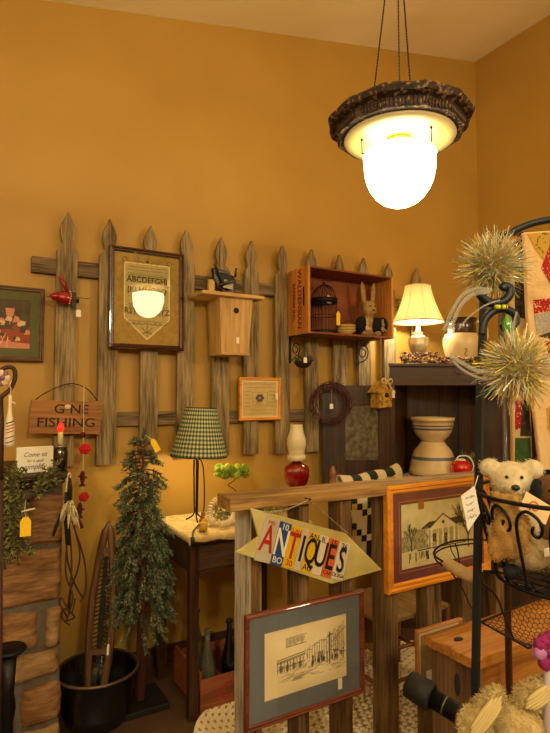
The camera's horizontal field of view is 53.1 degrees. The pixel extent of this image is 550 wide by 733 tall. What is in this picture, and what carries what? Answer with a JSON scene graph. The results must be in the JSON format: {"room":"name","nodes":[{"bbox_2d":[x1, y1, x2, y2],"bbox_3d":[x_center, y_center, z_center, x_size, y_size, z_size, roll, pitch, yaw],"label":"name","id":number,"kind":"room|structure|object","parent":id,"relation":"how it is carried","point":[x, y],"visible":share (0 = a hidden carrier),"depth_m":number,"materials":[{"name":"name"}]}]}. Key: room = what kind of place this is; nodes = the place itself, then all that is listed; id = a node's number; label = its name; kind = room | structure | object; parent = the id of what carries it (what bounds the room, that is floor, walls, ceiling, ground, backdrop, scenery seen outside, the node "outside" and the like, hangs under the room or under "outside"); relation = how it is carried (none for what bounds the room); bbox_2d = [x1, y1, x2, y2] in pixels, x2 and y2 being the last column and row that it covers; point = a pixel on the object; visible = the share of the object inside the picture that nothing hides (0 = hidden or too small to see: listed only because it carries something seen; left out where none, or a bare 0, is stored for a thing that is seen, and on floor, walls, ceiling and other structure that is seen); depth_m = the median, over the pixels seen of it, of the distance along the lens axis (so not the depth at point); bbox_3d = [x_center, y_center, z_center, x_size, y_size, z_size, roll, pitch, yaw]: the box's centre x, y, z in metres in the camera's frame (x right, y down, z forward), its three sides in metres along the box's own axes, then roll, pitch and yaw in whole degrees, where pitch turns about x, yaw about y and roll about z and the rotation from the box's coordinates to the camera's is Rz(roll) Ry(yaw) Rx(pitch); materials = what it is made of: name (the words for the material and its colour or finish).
{"room":"second-hand shop","nodes":[
{"label":"second-hand shop","id":0,"kind":"room"},
{"bbox_2d":[59,619,415,732],"bbox_3d":[0.403,1.548,-0.084,7.088,0.100,6.780,2,-3,-30],"label":"floor","id":1,"kind":"structure","parent":0,"point":[173,719],"depth_m":2.58,"materials":[{"name":"concrete"}]},
{"bbox_2d":[0,365,17,727],"bbox_3d":[-0.954,0.792,1.838,0.220,1.601,0.220,2,-3,-30],"label":"display stand","id":2,"kind":"object","parent":1,"relation":"on","point":[13,368],"visible":0.95,"depth_m":1.86,"materials":[{"name":"black metal"}]},
{"bbox_2d":[0,370,9,385],"bbox_3d":[-0.922,0.039,1.861,0.051,0.057,0.026,2,-3,-30],"label":"fabric flower","id":3,"kind":"object","parent":2,"relation":"attached to","point":[4,375],"visible":1,"depth_m":1.86,"materials":[{"name":"white fabric"}]},
{"bbox_2d":[4,380,15,446],"bbox_3d":[-0.904,0.160,1.875,0.034,0.227,0.033,-3,-4,41],"label":"ornament","id":4,"kind":"object","parent":2,"relation":"hanging from","point":[9,429],"visible":1,"depth_m":1.86,"materials":[{"name":"beige ceramic"}]},
{"bbox_2d":[0,641,26,732],"bbox_3d":[-1.000,1.330,2.051,0.240,0.548,0.240,2,-3,-30],"label":"iron stand","id":5,"kind":"object","parent":1,"relation":"on","point":[11,650],"visible":0.92,"depth_m":2.04,"materials":[{"name":"black metal"}]},
{"bbox_2d":[3,460,70,732],"bbox_3d":[-1.580,1.158,2.182,1.342,1.439,0.599,2,-3,-30],"label":"stone fireplace","id":6,"kind":"object","parent":1,"relation":"on","point":[31,592],"visible":0.73,"depth_m":2.32,"materials":[{"name":"stone"}]},
{"bbox_2d":[3,459,63,570],"bbox_3d":[-0.985,0.572,2.072,0.375,0.417,0.301,2,-3,-30],"label":"plant","id":7,"kind":"object","parent":6,"relation":"on","point":[11,479],"visible":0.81,"depth_m":2.10,"materials":[{"name":"green plant"}]},
{"bbox_2d":[52,472,86,625],"bbox_3d":[-0.829,0.735,2.216,0.078,0.615,0.131,-3,-4,45],"label":"cluster","id":8,"kind":"object","parent":7,"relation":"hanging from","point":[68,512],"visible":1,"depth_m":2.21,"materials":[{"name":"feathers"},{"name":"dark twigs"},{"name":"black metal"}]},
{"bbox_2d":[16,446,52,472],"bbox_3d":[-1.005,0.390,2.302,0.142,0.107,0.027,2,-3,-30],"label":"sign","id":9,"kind":"object","parent":6,"relation":"on","point":[33,459],"visible":0.98,"depth_m":2.29,"materials":[{"name":"white paper"}]},
{"bbox_2d":[4,460,70,481],"bbox_3d":[-1.582,0.451,2.217,1.339,0.022,0.599,2,-3,-30],"label":"mantel shelf","id":10,"kind":"object","parent":6,"relation":"attached to","point":[31,476],"depth_m":2.28,"materials":[{"name":"brown wood"}]},
{"bbox_2d":[53,444,67,470],"bbox_3d":[-0.925,0.392,2.368,0.062,0.108,0.063,2,-3,-30],"label":"candle jar","id":11,"kind":"object","parent":6,"relation":"on","point":[60,452],"visible":0.9,"depth_m":2.35,"materials":[{"name":"black"}]},
{"bbox_2d":[57,422,63,444],"bbox_3d":[-0.925,0.288,2.373,0.029,0.100,0.029,2,-3,-30],"label":"candle","id":12,"kind":"object","parent":11,"relation":"on","point":[60,427],"visible":1,"depth_m":2.36,"materials":[{"name":"brown wax"}]},
{"bbox_2d":[59,648,139,732],"bbox_3d":[-0.824,1.508,2.548,0.377,0.235,0.377,-1,-3,15],"label":"bucket","id":13,"kind":"object","parent":1,"relation":"on","point":[98,708],"visible":0.84,"depth_m":2.44,"materials":[{"name":"metal"}]},
{"bbox_2d":[84,521,116,686],"bbox_3d":[-0.820,1.181,2.595,0.145,0.877,0.088,2,-4,-40],"label":"wooden snowshoe","id":14,"kind":"object","parent":13,"relation":"in","point":[108,533],"visible":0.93,"depth_m":2.60,"materials":[{"name":"brown wood"}]},
{"bbox_2d":[102,427,178,721],"bbox_3d":[-0.643,0.966,2.698,0.369,1.340,0.365,0,-3,-4],"label":"fir tree","id":15,"kind":"object","parent":1,"relation":"on","point":[147,699],"visible":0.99,"depth_m":2.64,"materials":[{"name":"green plant"}]},
{"bbox_2d":[174,631,234,713],"bbox_3d":[-0.285,1.548,2.820,0.360,0.181,0.361,2,-3,-30],"label":"crate","id":16,"kind":"object","parent":1,"relation":"on","point":[217,690],"visible":0.34,"depth_m":2.65,"materials":[{"name":"red wood"}]},
{"bbox_2d":[198,608,203,668],"bbox_3d":[-0.398,1.428,2.784,0.080,0.397,0.080,2,-3,-30],"label":"glass bottle","id":17,"kind":"object","parent":16,"relation":"in","point":[200,643],"visible":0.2,"depth_m":2.76,"materials":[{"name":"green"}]},
{"bbox_2d":[199,628,215,678],"bbox_3d":[-0.328,1.450,2.672,0.080,0.342,0.080,2,-3,-30],"label":"glass bottle","id":18,"kind":"object","parent":16,"relation":"in","point":[207,664],"visible":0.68,"depth_m":2.65,"materials":[{"name":"green"}]},
{"bbox_2d":[221,618,234,673],"bbox_3d":[-0.227,1.441,2.732,0.080,0.366,0.080,2,-3,-30],"label":"glass bottle","id":19,"kind":"object","parent":16,"relation":"in","point":[228,656],"visible":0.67,"depth_m":2.71,"materials":[{"name":"grey glass"}]},
{"bbox_2d":[156,528,266,722],"bbox_3d":[-0.230,1.234,2.904,0.675,0.826,0.500,2,-3,-30],"label":"side table","id":20,"kind":"object","parent":1,"relation":"on","point":[217,554],"visible":0.41,"depth_m":2.59,"materials":[{"name":"brown wood"}]},
{"bbox_2d":[155,508,312,546],"bbox_3d":[-0.227,0.829,2.919,0.687,0.042,0.512,2,-3,-30],"label":"table cloth","id":21,"kind":"object","parent":20,"relation":"on","point":[183,528],"visible":0.36,"depth_m":2.72,"materials":[{"name":"beige fabric"}]},
{"bbox_2d":[170,407,227,545],"bbox_3d":[-0.365,0.525,2.825,0.332,0.629,0.505,2,-3,-30],"label":"lamp","id":22,"kind":"object","parent":21,"relation":"on","point":[199,436],"visible":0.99,"depth_m":2.84,"materials":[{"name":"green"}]},
{"bbox_2d":[198,511,207,530],"bbox_3d":[-0.348,0.748,2.661,0.044,0.092,0.044,2,-3,-30],"label":"vial","id":23,"kind":"object","parent":21,"relation":"on","point":[202,525],"visible":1,"depth_m":2.65,"materials":[{"name":"yellow glass"}]},
{"bbox_2d":[206,498,234,527],"bbox_3d":[-0.271,0.736,2.806,0.140,0.130,0.176,-2,-3,31],"label":"bead garland","id":24,"kind":"object","parent":21,"relation":"on","point":[225,523],"visible":0.68,"depth_m":2.77,"materials":[{"name":"beige wood"}]},
{"bbox_2d":[212,463,250,514],"bbox_3d":[-0.225,0.654,2.877,0.211,0.292,0.214,2,-3,-30],"label":"plant","id":25,"kind":"object","parent":21,"relation":"on","point":[224,472],"visible":0.98,"depth_m":2.83,"materials":[{"name":"green plant"}]},
{"bbox_2d":[206,504,286,520],"bbox_3d":[-0.147,0.755,2.965,0.469,0.097,0.284,2,-3,-30],"label":"bunch","id":26,"kind":"object","parent":21,"relation":"on","point":[221,512],"visible":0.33,"depth_m":2.93,"materials":[{"name":"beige plant"}]},
{"bbox_2d":[284,424,308,486],"bbox_3d":[0.122,0.575,3.132,0.148,0.487,0.144,2,-3,-30],"label":"oil lamp","id":27,"kind":"object","parent":21,"relation":"on","point":[296,473],"visible":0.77,"depth_m":3.09,"materials":[{"name":"red glass"}]},
{"bbox_2d":[194,640,417,732],"bbox_3d":[0.400,1.630,2.755,1.692,0.017,0.877,2,-3,-30],"label":"braided rug","id":28,"kind":"object","parent":1,"relation":"on","point":[220,719],"visible":0.13,"depth_m":2.55,"materials":[{"name":"beige fabric"}]},
{"bbox_2d":[329,466,450,683],"bbox_3d":[0.586,1.081,2.823,0.478,1.122,0.396,2,-3,-30],"label":"chair","id":29,"kind":"object","parent":28,"relation":"on","point":[406,600],"visible":0.26,"depth_m":2.75,"materials":[{"name":"brown wood"}]},
{"bbox_2d":[335,463,402,558],"bbox_3d":[0.515,0.804,2.993,0.408,0.525,0.105,2,-3,-30],"label":"quilt","id":30,"kind":"object","parent":29,"relation":"on","point":[360,508],"visible":0.43,"depth_m":2.92,"materials":[{"name":"beige fabric"}]},
{"bbox_2d":[217,471,503,732],"bbox_3d":[0.497,1.046,2.336,1.603,1.143,0.161,2,-3,-30],"label":"fence","id":31,"kind":"object","parent":1,"relation":"on","point":[248,573],"visible":0.46,"depth_m":2.21,"materials":[{"name":"brown wood"}]},
{"bbox_2d":[243,588,364,732],"bbox_3d":[0.121,1.058,2.010,0.519,0.391,0.023,2,-3,-30],"label":"sketch","id":32,"kind":"object","parent":31,"relation":"attached to","point":[300,658],"visible":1,"depth_m":2.00,"materials":[{"name":"grey paper"}]},
{"bbox_2d":[265,614,346,701],"bbox_3d":[0.116,1.059,2.015,0.364,0.233,0.002,2,-3,-30],"label":"print","id":33,"kind":"object","parent":32,"relation":"attached to","point":[304,656],"depth_m":2.01,"materials":[{"name":"brown paper"}]},
{"bbox_2d":[235,498,381,583],"bbox_3d":[0.146,0.648,2.030,0.644,0.330,0.035,2,-3,-30],"label":"arrow sign","id":34,"kind":"object","parent":31,"relation":"attached to","point":[331,556],"visible":1,"depth_m":2.00,"materials":[{"name":"yellow paint"}]},
{"bbox_2d":[383,476,490,594],"bbox_3d":[0.721,0.715,2.397,0.623,0.434,0.031,2,-3,-30],"label":"print","id":35,"kind":"object","parent":31,"relation":"attached to","point":[415,523],"visible":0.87,"depth_m":2.34,"materials":[{"name":"orange wood"}]},
{"bbox_2d":[414,617,462,680],"bbox_3d":[0.700,1.237,2.337,0.270,0.279,0.023,2,-3,-30],"label":"picture frame","id":36,"kind":"object","parent":31,"relation":"attached to","point":[423,653],"visible":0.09,"depth_m":2.30,"materials":[{"name":"brown wood"}]},
{"bbox_2d":[421,629,442,680],"bbox_3d":[0.696,1.237,2.342,0.217,0.223,0.002,2,-3,-30],"label":"print","id":37,"kind":"object","parent":36,"relation":"attached to","point":[426,652],"depth_m":2.31,"materials":[{"name":"brown"}]},
{"bbox_2d":[403,671,463,724],"bbox_3d":[0.529,1.213,1.407,0.420,0.716,0.076,-3,-4,42],"label":"cylinder","id":38,"kind":"object","parent":1,"relation":"on","point":[420,690],"visible":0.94,"depth_m":1.49,"materials":[{"name":"black metal"}]},
{"bbox_2d":[322,363,549,627],"bbox_3d":[1.099,0.841,3.792,1.584,1.700,0.560,0,-3,0],"label":"hutch","id":39,"kind":"object","parent":1,"relation":"on","point":[361,444],"visible":0.21,"depth_m":3.59,"materials":[{"name":"brown wood"}]},
{"bbox_2d":[367,378,395,407],"bbox_3d":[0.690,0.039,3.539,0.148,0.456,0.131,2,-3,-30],"label":"birdhouse","id":40,"kind":"object","parent":39,"relation":"hanging from","point":[382,393],"visible":1,"depth_m":3.50,"materials":[{"name":"paint"}]},
{"bbox_2d":[403,473,418,476],"bbox_3d":[1.009,0.730,3.674,0.317,0.003,0.272,0,-3,0],"label":"doily","id":41,"kind":"object","parent":39,"relation":"on","point":[405,474],"visible":0.12,"depth_m":3.69,"materials":[{"name":"beige fabric"}]},
{"bbox_2d":[409,441,454,475],"bbox_3d":[1.075,0.619,3.744,0.321,0.214,0.321,2,-3,-30],"label":"bowl","id":42,"kind":"object","parent":41,"relation":"on","point":[428,458],"visible":0.8,"depth_m":3.63,"materials":[{"name":"beige ceramic"}]},
{"bbox_2d":[410,416,454,441],"bbox_3d":[1.075,0.429,3.753,0.292,0.164,0.292,2,-3,-30],"label":"bowl","id":43,"kind":"object","parent":42,"relation":"on","point":[426,428],"visible":1,"depth_m":3.65,"materials":[{"name":"beige ceramic"}]},
{"bbox_2d":[394,283,444,362],"bbox_3d":[0.986,-0.285,3.789,0.350,0.548,0.350,2,-3,-30],"label":"lamp","id":44,"kind":"object","parent":39,"relation":"on","point":[418,307],"visible":0.94,"depth_m":3.72,"materials":[{"name":"cream ceramic"},{"name":"fabric"}]},
{"bbox_2d":[400,351,476,374],"bbox_3d":[1.108,-0.021,3.641,0.580,0.159,0.136,0,-3,0],"label":"garland","id":45,"kind":"object","parent":39,"relation":"on","point":[403,356],"visible":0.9,"depth_m":3.63,"materials":[{"name":"brown plant"}]},
{"bbox_2d":[450,455,473,472],"bbox_3d":[1.209,0.650,3.572,0.136,0.150,0.136,2,-4,-41],"label":"ornament","id":46,"kind":"object","parent":39,"relation":"on","point":[459,465],"visible":0.76,"depth_m":3.53,"materials":[{"name":"red ceramic"}]},
{"bbox_2d":[455,450,474,466],"bbox_3d":[1.336,0.658,3.842,0.158,0.164,0.176,-2,-3,32],"label":"greenery","id":47,"kind":"object","parent":39,"relation":"on","point":[472,455],"visible":0.34,"depth_m":3.82,"materials":[{"name":"green plant"}]},
{"bbox_2d":[443,317,488,362],"bbox_3d":[1.282,-0.170,3.776,0.256,0.316,0.243,1,-3,-22],"label":"pitcher","id":48,"kind":"object","parent":39,"relation":"on","point":[460,339],"visible":0.69,"depth_m":3.68,"materials":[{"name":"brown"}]},
{"bbox_2d":[424,599,549,732],"bbox_3d":[0.943,1.230,1.916,0.954,0.715,0.211,2,-3,-30],"label":"wooden box","id":49,"kind":"object","parent":1,"relation":"on","point":[451,647],"visible":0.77,"depth_m":1.73,"materials":[{"name":"brown wood"}]},
{"bbox_2d":[471,216,549,702],"bbox_3d":[0.636,0.605,1.179,0.421,1.923,0.413,-2,-4,37],"label":"display rack","id":50,"kind":"object","parent":1,"relation":"on","point":[498,305],"visible":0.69,"depth_m":1.21,"materials":[{"name":"black metal"}]},
{"bbox_2d":[461,476,479,530],"bbox_3d":[0.397,0.276,1.110,0.054,0.108,0.010,2,-3,-31],"label":"tag","id":51,"kind":"object","parent":50,"relation":"attached to","point":[469,500],"visible":1,"depth_m":1.11,"materials":[{"name":"beige paper"}]},
{"bbox_2d":[433,538,549,648],"bbox_3d":[0.622,0.588,1.443,0.417,0.273,0.164,1,-3,-18],"label":"basket","id":52,"kind":"object","parent":50,"relation":"on","point":[457,569],"visible":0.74,"depth_m":1.43,"materials":[{"name":"brown"}]},
{"bbox_2d":[449,224,537,305],"bbox_3d":[0.446,-0.193,1.218,0.285,0.257,0.188,2,-3,-30],"label":"pompom","id":53,"kind":"object","parent":50,"relation":"hanging from","point":[490,266],"visible":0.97,"depth_m":1.22,"materials":[{"name":"plant"}]},
{"bbox_2d":[454,671,549,732],"bbox_3d":[0.430,0.766,0.935,0.192,0.466,0.207,2,-3,-30],"label":"rabbit","id":54,"kind":"object","parent":50,"relation":"on","point":[489,712],"visible":0.98,"depth_m":0.95},
{"bbox_2d":[532,630,549,732],"bbox_3d":[0.479,0.725,0.942,0.063,0.535,0.038,0,-3,-2],"label":"doll","id":55,"kind":"object","parent":54,"relation":"on","point":[541,643],"visible":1,"depth_m":0.95,"materials":[{"name":"pink fabric"}]},
{"bbox_2d":[502,305,511,335],"bbox_3d":[0.483,-0.094,1.146,0.019,0.068,0.019,2,-3,-30],"label":"ornament","id":56,"kind":"object","parent":50,"relation":"hanging from","point":[506,322],"visible":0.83,"depth_m":1.14,"materials":[{"name":"green glass"}]},
{"bbox_2d":[470,320,549,411],"bbox_3d":[0.450,-0.006,1.058,0.200,0.201,0.179,-1,-3,26],"label":"pompom","id":57,"kind":"object","parent":50,"relation":"hanging from","point":[517,367],"visible":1,"depth_m":1.03,"materials":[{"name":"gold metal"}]},
{"bbox_2d":[486,490,534,563],"bbox_3d":[0.487,0.338,1.143,0.095,0.161,0.084,2,-3,-30],"label":"dress","id":58,"kind":"object","parent":50,"relation":"on","point":[502,544],"visible":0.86,"depth_m":1.12,"materials":[{"name":"beige fabric"}]},
{"bbox_2d":[471,480,549,599],"bbox_3d":[0.640,0.365,1.183,0.408,0.190,0.408,2,-3,-30],"label":"basket","id":59,"kind":"object","parent":50,"relation":"on","point":[484,518],"depth_m":1.15,"materials":[{"name":"black metal"}]},
{"bbox_2d":[479,457,545,540],"bbox_3d":[0.519,0.300,1.209,0.115,0.201,0.115,2,-3,-30],"label":"plush bear","id":60,"kind":"object","parent":50,"relation":"on","point":[512,477],"visible":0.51,"depth_m":1.18},
{"bbox_2d":[503,564,521,579],"bbox_3d":[0.487,0.421,1.131,0.036,0.030,0.032,2,-3,-30],"label":"bow","id":61,"kind":"object","parent":50,"relation":"on","point":[512,571],"visible":1,"depth_m":1.12,"materials":[{"name":"black fabric"}]},
{"bbox_2d":[509,530,549,572],"bbox_3d":[0.545,0.385,1.153,0.127,0.103,0.102,2,-3,-30],"label":"lamb","id":62,"kind":"object","parent":50,"relation":"on","point":[539,559],"visible":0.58,"depth_m":1.12,"materials":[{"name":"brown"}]},
{"bbox_2d":[519,491,549,524],"bbox_3d":[0.523,0.284,1.103,0.071,0.064,0.013,0,-3,0],"label":"card","id":63,"kind":"object","parent":50,"relation":"on","point":[528,498],"visible":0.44,"depth_m":1.10,"materials":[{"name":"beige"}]},
{"bbox_2d":[530,478,541,498],"bbox_3d":[0.551,0.260,1.159,0.026,0.048,0.024,2,-3,-30],"label":"pompom","id":64,"kind":"object","parent":50,"relation":"on","point":[535,488],"visible":0.88,"depth_m":1.15,"materials":[{"name":"black"}]},
{"bbox_2d":[538,474,549,539],"bbox_3d":[0.625,0.330,1.234,0.117,0.192,0.112,2,-3,-30],"label":"plush bear","id":65,"kind":"object","parent":50,"relation":"on","point":[545,479],"visible":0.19,"depth_m":1.21},
{"bbox_2d":[497,231,537,697],"bbox_3d":[0.903,0.584,1.633,0.449,1.997,0.019,0,-3,0],"label":"rack","id":66,"kind":"object","parent":1,"relation":"on","point":[503,409],"visible":0.42,"depth_m":1.64,"materials":[{"name":"black metal"}]},
{"bbox_2d":[508,238,531,462],"bbox_3d":[0.751,-0.044,1.693,0.061,0.718,0.023,0,-3,0],"label":"quilt","id":67,"kind":"object","parent":66,"relation":"hanging from","point":[520,420],"visible":0.27,"depth_m":1.67,"materials":[{"name":"multicoloured fabric"}]},
{"bbox_2d":[522,231,549,469],"bbox_3d":[0.887,-0.058,1.634,0.287,0.723,0.023,0,-3,0],"label":"quilt","id":68,"kind":"object","parent":66,"relation":"hanging from","point":[537,300],"visible":0.67,"depth_m":1.63,"materials":[{"name":"cream cotton fabric"},{"name":"red patterned fabric"},{"name":"green fabric"}]},
{"bbox_2d":[0,0,478,662],"bbox_3d":[-1.269,-0.522,2.868,7.088,4.330,0.120,2,-3,-30],"label":"wall","id":69,"kind":"structure","parent":0,"point":[137,122],"depth_m":3.26,"materials":[{"name":"yellow paint"}]},
{"bbox_2d":[0,285,44,361],"bbox_3d":[-1.382,-0.216,2.693,0.467,0.374,0.031,2,-3,-30],"label":"framed picture","id":70,"kind":"object","parent":69,"relation":"attached to","point":[22,309],"visible":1,"depth_m":2.76,"materials":[{"name":"dark wood"},{"name":"glass"},{"name":"green printed picture"}]},
{"bbox_2d":[0,298,30,348],"bbox_3d":[-1.380,-0.214,2.695,0.342,0.248,0.002,2,-3,-30],"label":"print","id":71,"kind":"object","parent":70,"relation":"attached to","point":[15,313],"depth_m":2.74,"materials":[{"name":"multicoloured paper"}]},
{"bbox_2d":[132,628,234,668],"bbox_3d":[0.382,1.635,3.653,3.038,0.100,0.015,2,-3,-30],"label":"baseboard","id":72,"kind":"structure","parent":69,"relation":"attached to","point":[150,658],"depth_m":3.08,"materials":[{"name":"brown wood"}]},
{"bbox_2d":[31,212,422,465],"bbox_3d":[-0.024,-0.116,3.474,2.804,1.333,0.061,2,-3,-30],"label":"picket fence","id":73,"kind":"object","parent":69,"relation":"attached to","point":[66,264],"visible":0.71,"depth_m":3.17,"materials":[{"name":"wood"}]},
{"bbox_2d":[28,383,101,433],"bbox_3d":[-1.055,0.215,2.777,0.352,0.263,0.065,2,-3,-33],"label":"sign","id":74,"kind":"object","parent":73,"relation":"hanging from","point":[45,416],"visible":0.98,"depth_m":2.75,"materials":[{"name":"brown paint"}]},
{"bbox_2d":[76,399,91,519],"bbox_3d":[-0.931,0.420,2.683,0.071,0.649,0.024,2,-3,-30],"label":"string","id":75,"kind":"object","parent":74,"relation":"hanging from","point":[84,448],"visible":0.99,"depth_m":2.67,"materials":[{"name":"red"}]},
{"bbox_2d":[47,276,89,316],"bbox_3d":[-1.051,-0.354,2.800,0.205,0.202,0.078,2,-3,-30],"label":"ornament","id":76,"kind":"object","parent":73,"relation":"attached to","point":[63,297],"visible":1,"depth_m":2.77,"materials":[{"name":"red"}]},
{"bbox_2d":[107,244,183,350],"bbox_3d":[-0.700,-0.367,3.019,0.420,0.553,0.035,2,-4,-30],"label":"framed piece","id":77,"kind":"object","parent":73,"relation":"attached to","point":[146,287],"visible":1,"depth_m":3.02,"materials":[{"name":"brown wood"}]},
{"bbox_2d":[188,290,264,356],"bbox_3d":[-0.280,-0.236,3.173,0.388,0.346,0.208,2,-3,-30],"label":"birdhouse","id":78,"kind":"object","parent":73,"relation":"attached to","point":[229,314],"visible":1,"depth_m":3.13,"materials":[{"name":"brown wood"}]},
{"bbox_2d":[207,263,237,292],"bbox_3d":[-0.291,-0.497,3.146,0.162,0.173,0.099,2,-3,-30],"label":"iron","id":79,"kind":"object","parent":78,"relation":"on","point":[223,281],"visible":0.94,"depth_m":3.14,"materials":[{"name":"black metal"}]},
{"bbox_2d":[238,377,280,420],"bbox_3d":[-0.090,0.198,3.369,0.290,0.263,0.024,2,-3,-30],"label":"print","id":80,"kind":"object","parent":73,"relation":"attached to","point":[259,398],"visible":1,"depth_m":3.37,"materials":[{"name":"beige paper"}]},
{"bbox_2d":[308,375,356,424],"bbox_3d":[0.372,0.218,3.481,0.309,0.320,0.073,0,-3,0],"label":"twig wreath","id":81,"kind":"object","parent":73,"relation":"hanging from","point":[347,401],"visible":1,"depth_m":3.47,"materials":[{"name":"brown plant"}]},
{"bbox_2d":[288,265,393,341],"bbox_3d":[0.436,-0.394,3.583,0.687,0.413,0.225,2,-3,-30],"label":"crate","id":82,"kind":"object","parent":73,"relation":"attached to","point":[303,281],"visible":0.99,"depth_m":3.62,"materials":[{"name":"red wood"}]},
{"bbox_2d":[289,334,307,362],"bbox_3d":[0.145,-0.110,3.412,0.016,0.169,0.200,2,-3,-30],"label":"bracket","id":83,"kind":"object","parent":82,"relation":"attached to","point":[301,334],"visible":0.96,"depth_m":3.47,"materials":[{"name":"black metal"}]},
{"bbox_2d":[290,346,313,367],"bbox_3d":[0.166,-0.090,3.382,0.133,0.200,0.122,2,-3,-30],"label":"hanging basket","id":84,"kind":"object","parent":82,"relation":"hanging from","point":[300,361],"visible":1,"depth_m":3.35,"materials":[{"name":"brown wicker"}]},
{"bbox_2d":[294,361,311,367],"bbox_3d":[0.172,-0.011,3.377,0.113,0.042,0.113,2,-3,-30],"label":"bowl","id":85,"kind":"object","parent":84,"relation":"on","point":[300,364],"depth_m":3.34,"materials":[{"name":"brown wicker"}]},
{"bbox_2d":[310,280,339,332],"bbox_3d":[0.312,-0.380,3.513,0.176,0.354,0.176,2,-3,-30],"label":"birdcage","id":86,"kind":"object","parent":82,"relation":"in","point":[326,300],"visible":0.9,"depth_m":3.47,"materials":[{"name":"black metal"}]},
{"bbox_2d":[312,329,336,332],"bbox_3d":[0.312,-0.215,3.504,0.170,0.024,0.170,2,-3,-30],"label":"tray","id":87,"kind":"object","parent":86,"relation":"on","point":[321,330],"depth_m":3.43,"materials":[{"name":"black metal"}]},
{"bbox_2d":[337,329,355,333],"bbox_3d":[0.456,-0.219,3.531,0.132,0.032,0.132,2,-3,-30],"label":"bowl","id":88,"kind":"object","parent":82,"relation":"in","point":[344,331],"visible":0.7,"depth_m":3.49,"materials":[{"name":"brown ceramic"}]},
{"bbox_2d":[337,326,355,328],"bbox_3d":[0.456,-0.235,3.532,0.132,0.032,0.132,2,-3,-30],"label":"bowl","id":89,"kind":"object","parent":88,"relation":"on","point":[340,327],"visible":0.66,"depth_m":3.48,"materials":[{"name":"brown ceramic"}]},
{"bbox_2d":[337,324,355,326],"bbox_3d":[0.456,-0.252,3.533,0.132,0.032,0.132,2,-3,-30],"label":"bowl","id":90,"kind":"object","parent":89,"relation":"in","point":[354,325],"visible":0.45,"depth_m":3.48,"materials":[{"name":"brown ceramic"}]},
{"bbox_2d":[356,338,376,364],"bbox_3d":[0.611,-0.096,3.685,0.016,0.169,0.200,2,-3,-30],"label":"bracket","id":91,"kind":"object","parent":82,"relation":"attached to","point":[357,363],"visible":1,"depth_m":3.73,"materials":[{"name":"black metal"}]},
{"bbox_2d":[355,282,387,335],"bbox_3d":[0.627,-0.374,3.671,0.258,0.380,0.126,2,-3,-30],"label":"doll","id":92,"kind":"object","parent":82,"relation":"on","point":[369,308],"visible":0.79,"depth_m":3.64,"materials":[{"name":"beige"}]},
{"bbox_2d":[365,318,370,330],"bbox_3d":[0.605,-0.274,3.575,0.039,0.088,0.026,2,-3,-30],"label":"doll","id":93,"kind":"object","parent":92,"relation":"attached to","point":[367,328],"visible":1,"depth_m":3.57,"materials":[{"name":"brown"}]},
{"bbox_2d":[381,319,386,331],"bbox_3d":[0.719,-0.270,3.642,0.039,0.088,0.026,2,-3,-30],"label":"doll","id":94,"kind":"object","parent":92,"relation":"attached to","point":[383,329],"visible":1,"depth_m":3.63,"materials":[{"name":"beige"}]},
{"bbox_2d":[44,0,549,61],"bbox_3d":[0.410,-2.114,0.086,7.088,1.628,6.750,2,-3,-30],"label":"ceiling","id":95,"kind":"structure","parent":0,"point":[466,30],"depth_m":3.69,"materials":[{"name":"paint"}]},
{"bbox_2d":[328,0,475,208],"bbox_3d":[0.457,-1.392,2.032,0.522,1.636,0.523,2,-3,-30],"label":"pendant lamp","id":96,"kind":"object","parent":95,"relation":"hanging from","point":[399,168],"visible":1,"depth_m":1.89,"materials":[{"name":"glass"}]},
{"bbox_2d":[475,15,549,362],"bbox_3d":[3.418,-0.564,1.709,0.120,4.297,6.630,2,-3,-30],"label":"wall","id":97,"kind":"structure","parent":0,"point":[512,81],"depth_m":4.30,"materials":[{"name":"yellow paint"}]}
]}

